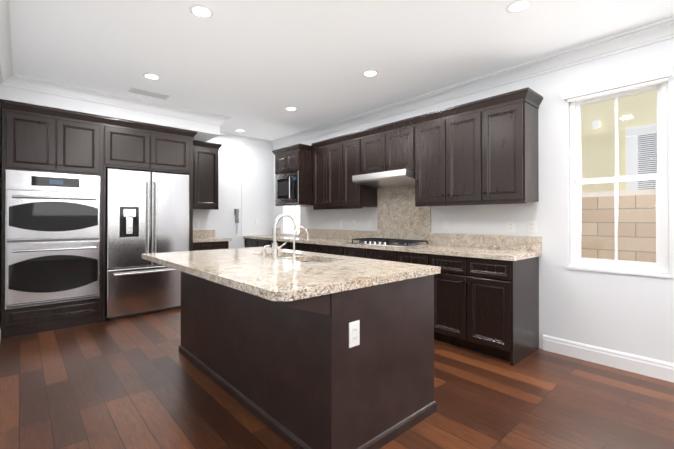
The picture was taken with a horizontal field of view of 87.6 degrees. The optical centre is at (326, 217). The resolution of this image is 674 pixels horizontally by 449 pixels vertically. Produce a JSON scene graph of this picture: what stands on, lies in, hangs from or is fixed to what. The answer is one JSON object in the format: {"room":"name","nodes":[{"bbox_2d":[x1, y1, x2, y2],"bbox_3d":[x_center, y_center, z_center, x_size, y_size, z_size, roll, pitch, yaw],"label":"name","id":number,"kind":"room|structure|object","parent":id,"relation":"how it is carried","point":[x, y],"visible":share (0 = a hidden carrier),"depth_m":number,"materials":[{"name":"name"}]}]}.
{"room":"kitchen","nodes":[
{"label":"kitchen","id":0,"kind":"room"},
{"bbox_2d":[0,103,1,328],"bbox_3d":[-0.963,-0.126,0.746,0.150,2.700,9.220,0,0,-41],"label":"wall","id":1,"kind":"structure","parent":0,"point":[0,200],"depth_m":3.85,"materials":[{"name":"white paint"}]},
{"bbox_2d":[0,0,15,87],"bbox_3d":[-0.558,-1.417,0.480,0.102,0.119,8.278,0,0,-41],"label":"crown molding","id":2,"kind":"structure","parent":1,"relation":"attached to","point":[7,77],"depth_m":2.95,"materials":[{"name":"white"}]},
{"bbox_2d":[0,85,220,141],"bbox_3d":[-2.734,-1.326,4.686,2.353,0.260,0.922,0,0,-41],"label":"soffit","id":3,"kind":"structure","parent":0,"point":[206,131],"depth_m":4.18,"materials":[{"name":"white paint"}]},
{"bbox_2d":[16,73,229,125],"bbox_3d":[-2.314,-1.397,4.373,2.335,0.119,0.102,0,0,-41],"label":"crown molding","id":4,"kind":"structure","parent":3,"relation":"attached to","point":[24,82],"depth_m":4.17,"materials":[{"name":"white"}]},
{"bbox_2d":[193,139,272,248],"bbox_3d":[-2.526,-0.102,5.582,4.153,2.700,0.176,0,0,-41],"label":"wall","id":5,"kind":"structure","parent":0,"point":[245,179],"depth_m":6.33,"materials":[{"name":"white paint"}]},
{"bbox_2d":[195,220,199,226],"bbox_3d":[-2.134,0.109,5.807,0.072,0.116,0.008,0,0,-41],"label":"electrical outlet","id":6,"kind":"object","parent":5,"relation":"attached to","point":[197,223],"visible":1,"depth_m":5.80,"materials":[{"name":"white plastic"}]},
{"bbox_2d":[193,140,221,209],"bbox_3d":[-2.068,-0.653,5.624,0.654,1.059,0.373,0,0,-41],"label":"upper cabinet","id":7,"kind":"object","parent":5,"relation":"attached to","point":[205,175],"visible":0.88,"depth_m":5.56,"materials":[{"name":"brown wood"}]},
{"bbox_2d":[234,209,238,222],"bbox_3d":[-1.599,0.072,6.247,0.070,0.440,0.049,0,0,-41],"label":"phone","id":8,"kind":"object","parent":5,"relation":"attached to","point":[236,212],"visible":0.96,"depth_m":6.23,"materials":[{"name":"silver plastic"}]},
{"bbox_2d":[212,132,271,147],"bbox_3d":[-1.604,-1.388,6.243,1.397,0.119,0.102,0,0,-41],"label":"crown molding","id":9,"kind":"structure","parent":5,"relation":"attached to","point":[224,136],"depth_m":6.34,"materials":[{"name":"white paint"}]},
{"bbox_2d":[0,308,673,448],"bbox_3d":[0.545,1.261,2.054,4.153,0.060,9.520,0,0,-41],"label":"floor","id":10,"kind":"structure","parent":0,"point":[136,382],"depth_m":2.35,"materials":[{"name":"brown wood"}]},
{"bbox_2d":[1,111,102,338],"bbox_3d":[-3.274,0.067,4.201,0.886,2.349,0.927,0,0,-41],"label":"tall cabinet","id":11,"kind":"object","parent":10,"relation":"on","point":[39,144],"visible":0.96,"depth_m":3.84,"materials":[{"name":"brown wood"}]},
{"bbox_2d":[5,170,99,308],"bbox_3d":[-3.146,0.231,4.057,0.834,1.434,0.708,0,0,-41],"label":"double wall oven","id":12,"kind":"object","parent":11,"relation":"in","point":[52,238],"visible":1,"depth_m":3.81,"materials":[{"name":"silver metal"}]},
{"bbox_2d":[105,168,189,318],"bbox_3d":[-2.500,0.332,4.789,0.974,1.825,0.902,0,0,-41],"label":"refrigerator","id":13,"kind":"object","parent":10,"relation":"on","point":[147,212],"visible":0.81,"depth_m":4.43,"materials":[{"name":"silver metal"}]},
{"bbox_2d":[102,126,192,321],"bbox_3d":[-2.536,0.070,4.845,1.066,2.349,0.927,0,0,-41],"label":"tall cabinet","id":14,"kind":"object","parent":10,"relation":"on","point":[125,149],"visible":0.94,"depth_m":4.46,"materials":[{"name":"brown wood"}]},
{"bbox_2d":[2,100,196,138],"bbox_3d":[-2.697,-1.138,4.394,1.993,0.102,0.442,0,0,-41],"label":"crown molding","id":15,"kind":"structure","parent":14,"relation":"attached to","point":[27,109],"depth_m":4.09,"materials":[{"name":"brown wood"}]},
{"bbox_2d":[193,241,228,250],"bbox_3d":[-1.976,0.812,5.518,0.662,0.872,0.643,0,0,-41],"label":"base cabinet","id":16,"kind":"object","parent":10,"relation":"on","point":[197,246],"visible":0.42,"depth_m":5.33,"materials":[{"name":"brown wood"}]},
{"bbox_2d":[193,230,231,242],"bbox_3d":[-1.966,0.293,5.536,0.697,0.160,0.632,0,0,-41],"label":"countertop","id":17,"kind":"structure","parent":16,"relation":"on","point":[203,235],"depth_m":5.77,"materials":[{"name":"stone"}]},
{"bbox_2d":[245,238,268,247],"bbox_3d":[-0.989,0.816,6.269,0.622,0.872,0.846,0,0,-41],"label":"base cabinet","id":18,"kind":"object","parent":10,"relation":"on","point":[248,242],"depth_m":6.08,"materials":[{"name":"brown wood"}]},
{"bbox_2d":[243,185,541,260],"bbox_3d":[0.252,-0.013,4.838,0.637,0.765,4.641,0,0,-41],"label":"countertop","id":19,"kind":"structure","parent":18,"relation":"on","point":[400,215],"depth_m":4.30,"materials":[{"name":"stone"}]},
{"bbox_2d":[346,238,429,246],"bbox_3d":[0.727,0.300,4.279,0.510,0.052,0.910,0,0,-41],"label":"gas cooktop","id":20,"kind":"object","parent":19,"relation":"in","point":[391,242],"visible":1,"depth_m":4.13,"materials":[{"name":"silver metal"}]},
{"bbox_2d":[269,240,292,249],"bbox_3d":[-0.475,0.813,5.679,0.622,0.872,0.720,0,0,-41],"label":"base cabinet","id":21,"kind":"object","parent":10,"relation":"on","point":[289,245],"depth_m":5.43,"materials":[{"name":"brown wood"}]},
{"bbox_2d":[150,261,436,448],"bbox_3d":[-0.420,0.798,2.652,1.155,0.872,2.101,0,0,-41],"label":"kitchen island","id":22,"kind":"object","parent":10,"relation":"on","point":[298,374],"visible":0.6,"depth_m":1.97,"materials":[{"name":"brown wood"}]},
{"bbox_2d":[142,247,440,300],"bbox_3d":[-0.446,0.339,2.661,1.225,0.040,2.170,0,0,-41],"label":"island countertop","id":23,"kind":"structure","parent":22,"relation":"on","point":[249,270],"depth_m":2.12,"materials":[{"name":"stone"}]},
{"bbox_2d":[261,245,269,257],"bbox_3d":[-0.486,0.270,2.792,0.074,0.098,0.048,0,0,-41],"label":"soap dispenser","id":24,"kind":"object","parent":23,"relation":"on","point":[263,253],"visible":1,"depth_m":2.77,"materials":[{"name":"silver metal"}]},
{"bbox_2d":[271,213,297,258],"bbox_3d":[-0.297,0.144,2.711,0.246,0.348,0.154,0,0,-41],"label":"faucet","id":25,"kind":"object","parent":23,"relation":"on","point":[275,248],"visible":0.98,"depth_m":2.67,"materials":[{"name":"silver metal"}]},
{"bbox_2d":[278,256,320,262],"bbox_3d":[-0.253,0.463,2.842,0.353,0.200,0.888,0,0,-41],"label":"undermount sink","id":26,"kind":"object","parent":23,"relation":"in","point":[311,261],"visible":0.02,"depth_m":2.91,"materials":[{"name":"silver metal"}]},
{"bbox_2d":[291,226,308,261],"bbox_3d":[-0.181,0.192,2.521,0.152,0.252,0.073,0,0,-41],"label":"filter faucet","id":27,"kind":"object","parent":23,"relation":"on","point":[294,256],"visible":1,"depth_m":2.49,"materials":[{"name":"silver metal"}]},
{"bbox_2d":[349,320,359,347],"bbox_3d":[0.140,0.584,1.757,0.075,0.125,0.008,0,0,-41],"label":"outlet","id":28,"kind":"object","parent":22,"relation":"attached to","point":[354,333],"visible":1,"depth_m":1.75,"materials":[{"name":"white plastic"}]},
{"bbox_2d":[295,242,304,250],"bbox_3d":[-0.131,0.811,5.285,0.622,0.872,0.325,0,0,-41],"label":"base cabinet","id":29,"kind":"object","parent":10,"relation":"on","point":[298,246],"depth_m":5.12,"materials":[{"name":"brown wood"}]},
{"bbox_2d":[305,243,340,254],"bbox_3d":[0.207,0.809,4.897,0.622,0.872,0.705,0,0,-41],"label":"base cabinet","id":30,"kind":"object","parent":10,"relation":"on","point":[317,248],"depth_m":4.71,"materials":[{"name":"brown wood"}]},
{"bbox_2d":[341,246,392,260],"bbox_3d":[0.715,0.806,4.315,0.622,0.872,0.840,0,0,-41],"label":"base cabinet","id":31,"kind":"object","parent":10,"relation":"on","point":[387,255],"depth_m":4.12,"materials":[{"name":"brown wood"}]},
{"bbox_2d":[393,251,424,264],"bbox_3d":[1.119,0.804,3.851,0.622,0.872,0.390,0,0,-41],"label":"base cabinet","id":32,"kind":"object","parent":10,"relation":"on","point":[398,256],"depth_m":3.68,"materials":[{"name":"brown wood"}]},
{"bbox_2d":[425,254,538,365],"bbox_3d":[1.507,0.802,3.407,0.622,0.872,0.790,0,0,-41],"label":"base cabinet","id":33,"kind":"object","parent":10,"relation":"on","point":[489,307],"depth_m":3.14,"materials":[{"name":"brown wood"}]},
{"bbox_2d":[10,0,673,140],"bbox_3d":[0.545,-1.499,2.068,4.153,0.060,9.520,0,0,-41],"label":"ceiling","id":34,"kind":"structure","parent":0,"point":[253,68],"depth_m":3.01,"materials":[{"name":"white paint"}]},
{"bbox_2d":[128,87,169,99],"bbox_3d":[-2.092,-1.454,4.146,0.415,0.008,0.160,0,0,-41],"label":"ceiling vent","id":35,"kind":"object","parent":34,"relation":"in","point":[148,93],"visible":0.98,"depth_m":4.13,"materials":[{"name":"white metal"}]},
{"bbox_2d":[143,73,160,79],"bbox_3d":[-1.813,-1.455,3.640,0.170,0.005,0.170,0,0,-41],"label":"recessed light","id":36,"kind":"object","parent":34,"relation":"in","point":[152,76],"visible":1,"depth_m":3.64,"materials":[{"name":"white"}]},
{"bbox_2d":[189,4,213,17],"bbox_3d":[-0.892,-1.461,2.500,0.170,0.005,0.170,0,0,-41],"label":"recessed light","id":37,"kind":"object","parent":34,"relation":"in","point":[200,10],"visible":1,"depth_m":2.49,"materials":[{"name":"white"}]},
{"bbox_2d":[285,107,297,110],"bbox_3d":[-0.476,-1.450,4.701,0.170,0.005,0.170,0,0,-41],"label":"recessed light","id":38,"kind":"object","parent":34,"relation":"in","point":[291,108],"visible":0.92,"depth_m":4.69,"materials":[{"name":"white"}]},
{"bbox_2d":[362,70,378,76],"bbox_3d":[0.443,-1.456,3.564,0.170,0.005,0.170,0,0,-41],"label":"recessed light","id":39,"kind":"object","parent":34,"relation":"in","point":[369,73],"visible":0.98,"depth_m":3.56,"materials":[{"name":"white"}]},
{"bbox_2d":[505,0,532,12],"bbox_3d":[1.333,-1.461,2.437,0.170,0.005,0.170,0,0,-41],"label":"recessed light","id":40,"kind":"object","parent":34,"relation":"in","point":[518,5],"visible":1,"depth_m":2.43,"materials":[{"name":"white"}]},
{"bbox_2d":[273,38,673,362],"bbox_3d":[2.053,-0.113,3.377,0.150,2.700,9.220,0,0,-41],"label":"wall","id":41,"kind":"structure","parent":0,"point":[630,314],"depth_m":3.17,"materials":[{"name":"white paint"}]},
{"bbox_2d":[282,206,299,234],"bbox_3d":[-0.620,-0.238,6.420,0.060,1.114,0.594,0,0,-41],"label":"window","id":42,"kind":"structure","parent":41,"relation":"in","point":[287,223],"depth_m":6.47,"materials":[{"name":"white glass"}]},
{"bbox_2d":[275,151,311,178],"bbox_3d":[-0.503,-0.838,5.727,0.612,0.303,0.323,0,0,-41],"label":"upper cabinet","id":43,"kind":"object","parent":41,"relation":"attached to","point":[279,159],"depth_m":5.52,"materials":[{"name":"brown wood"}]},
{"bbox_2d":[284,147,311,174],"bbox_3d":[-0.291,-0.839,5.484,0.612,0.303,0.322,0,0,-41],"label":"upper cabinet","id":44,"kind":"object","parent":41,"relation":"attached to","point":[300,160],"depth_m":5.26,"materials":[{"name":"brown wood"}]},
{"bbox_2d":[276,171,298,204],"bbox_3d":[-0.468,-0.445,5.541,0.497,0.479,0.599,0,0,-41],"label":"built-in microwave","id":45,"kind":"object","parent":44,"relation":"in","point":[287,188],"visible":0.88,"depth_m":5.38,"materials":[{"name":"silver metal"}]},
{"bbox_2d":[312,147,339,209],"bbox_3d":[0.025,-0.586,5.318,0.352,0.897,0.329,0,0,-41],"label":"upper cabinet","id":46,"kind":"object","parent":41,"relation":"attached to","point":[317,152],"depth_m":5.24,"materials":[{"name":"brown wood"}]},
{"bbox_2d":[324,143,347,208],"bbox_3d":[0.241,-0.587,5.071,0.352,0.897,0.327,0,0,-41],"label":"upper cabinet","id":47,"kind":"object","parent":41,"relation":"attached to","point":[331,150],"depth_m":5.00,"materials":[{"name":"brown wood"}]},
{"bbox_2d":[340,135,376,206],"bbox_3d":[0.457,-0.588,4.823,0.352,0.897,0.332,0,0,-41],"label":"upper cabinet","id":48,"kind":"object","parent":41,"relation":"attached to","point":[352,194],"depth_m":4.73,"materials":[{"name":"brown wood"}]},
{"bbox_2d":[368,220,371,228],"bbox_3d":[0.599,0.100,4.920,0.008,0.116,0.072,0,0,-41],"label":"electrical outlet","id":49,"kind":"object","parent":41,"relation":"attached to","point":[369,223],"visible":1,"depth_m":4.91,"materials":[{"name":"white plastic"}]},
{"bbox_2d":[360,131,383,174],"bbox_3d":[0.704,-0.785,4.541,0.352,0.506,0.418,0,0,-41],"label":"upper cabinet","id":50,"kind":"object","parent":41,"relation":"attached to","point":[371,146],"depth_m":4.43,"materials":[{"name":"brown wood"}]},
{"bbox_2d":[384,123,411,171],"bbox_3d":[0.979,-0.786,4.226,0.352,0.506,0.418,0,0,-41],"label":"upper cabinet","id":51,"kind":"object","parent":41,"relation":"attached to","point":[397,140],"depth_m":4.13,"materials":[{"name":"brown wood"}]},
{"bbox_2d":[352,169,414,187],"bbox_3d":[0.776,-0.466,4.325,0.479,0.128,0.826,0,0,-41],"label":"range hood","id":52,"kind":"object","parent":51,"relation":"attached to","point":[402,177],"visible":0.8,"depth_m":4.21,"materials":[{"name":"silver metal"}]},
{"bbox_2d":[412,115,447,206],"bbox_3d":[1.242,-0.592,3.923,0.352,0.897,0.384,0,0,-41],"label":"upper cabinet","id":53,"kind":"object","parent":41,"relation":"attached to","point":[428,136],"depth_m":3.82,"materials":[{"name":"brown wood"}]},
{"bbox_2d":[443,220,448,229],"bbox_3d":[1.368,0.091,4.039,0.008,0.116,0.072,0,0,-41],"label":"electrical outlet","id":54,"kind":"object","parent":41,"relation":"attached to","point":[445,224],"visible":1,"depth_m":4.03,"materials":[{"name":"white plastic"}]},
{"bbox_2d":[444,107,479,205],"bbox_3d":[1.492,-0.594,3.636,0.352,0.897,0.377,0,0,-41],"label":"upper cabinet","id":55,"kind":"object","parent":41,"relation":"attached to","point":[462,129],"depth_m":3.53,"materials":[{"name":"brown wood"}]},
{"bbox_2d":[272,16,673,147],"bbox_3d":[1.958,-1.403,3.300,0.102,0.119,9.220,0,0,-41],"label":"crown molding","id":56,"kind":"structure","parent":41,"relation":"attached to","point":[651,33],"depth_m":3.43,"materials":[{"name":"white"}]},
{"bbox_2d":[480,95,539,202],"bbox_3d":[1.742,-0.595,3.349,0.352,0.897,0.384,0,0,-41],"label":"upper cabinet","id":57,"kind":"object","parent":41,"relation":"attached to","point":[482,152],"depth_m":3.22,"materials":[{"name":"brown wood"}]},
{"bbox_2d":[507,221,514,231],"bbox_3d":[1.835,0.093,3.504,0.008,0.116,0.072,0,0,-41],"label":"electrical outlet","id":58,"kind":"object","parent":41,"relation":"attached to","point":[510,226],"visible":1,"depth_m":3.50,"materials":[{"name":"white plastic"}]},
{"bbox_2d":[528,221,536,232],"bbox_3d":[1.963,0.092,3.357,0.008,0.116,0.072,0,0,-41],"label":"electrical outlet","id":59,"kind":"object","parent":41,"relation":"attached to","point":[532,226],"visible":1,"depth_m":3.35,"materials":[{"name":"white plastic"}]},
{"bbox_2d":[543,335,673,382],"bbox_3d":[3.521,1.159,1.562,0.016,0.138,4.565,0,0,-41],"label":"baseboard","id":60,"kind":"structure","parent":41,"relation":"attached to","point":[653,368],"depth_m":2.89,"materials":[{"name":"white wood"}]},
{"bbox_2d":[567,266,670,277],"bbox_3d":[2.380,0.449,2.899,0.042,0.022,0.665,0,0,-41],"label":"window sill","id":61,"kind":"structure","parent":41,"relation":"attached to","point":[623,272],"depth_m":2.85,"materials":[{"name":"white paint"}]},
{"bbox_2d":[570,78,668,273],"bbox_3d":[2.420,-0.322,2.938,0.087,1.509,0.639,0,0,-41],"label":"window","id":62,"kind":"structure","parent":41,"relation":"in","point":[661,177],"depth_m":2.91,"materials":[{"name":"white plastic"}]},
{"bbox_2d":[563,63,672,101],"bbox_3d":[2.351,-1.083,2.882,0.052,0.123,0.695,0,0,-41],"label":"roller shade","id":63,"kind":"object","parent":62,"relation":"attached to","point":[646,77],"visible":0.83,"depth_m":2.83,"materials":[{"name":"white"}]},
{"label":"outside","id":64,"kind":"structure","parent":0,"visible":0},
{"bbox_3d":[5.849,1.425,5.871,8.840,0.150,18.000,0,0,-41],"label":"ground","id":65,"kind":"structure","parent":64,"visible":0},
{"bbox_2d":[581,189,655,262],"bbox_3d":[3.792,0.511,4.081,0.260,1.660,14.000,0,0,-41],"label":"fence","id":66,"kind":"object","parent":65,"relation":"on","point":[638,222],"depth_m":4.22,"materials":[{"name":"beige brick"}]},
{"bbox_2d":[581,90,656,191],"bbox_3d":[5.940,-2.200,5.967,0.400,7.100,18.000,0,0,-41],"label":"house","id":67,"kind":"structure","parent":65,"relation":"on","point":[630,145],"depth_m":6.43,"materials":[{"name":"beige paint"}]}
]}

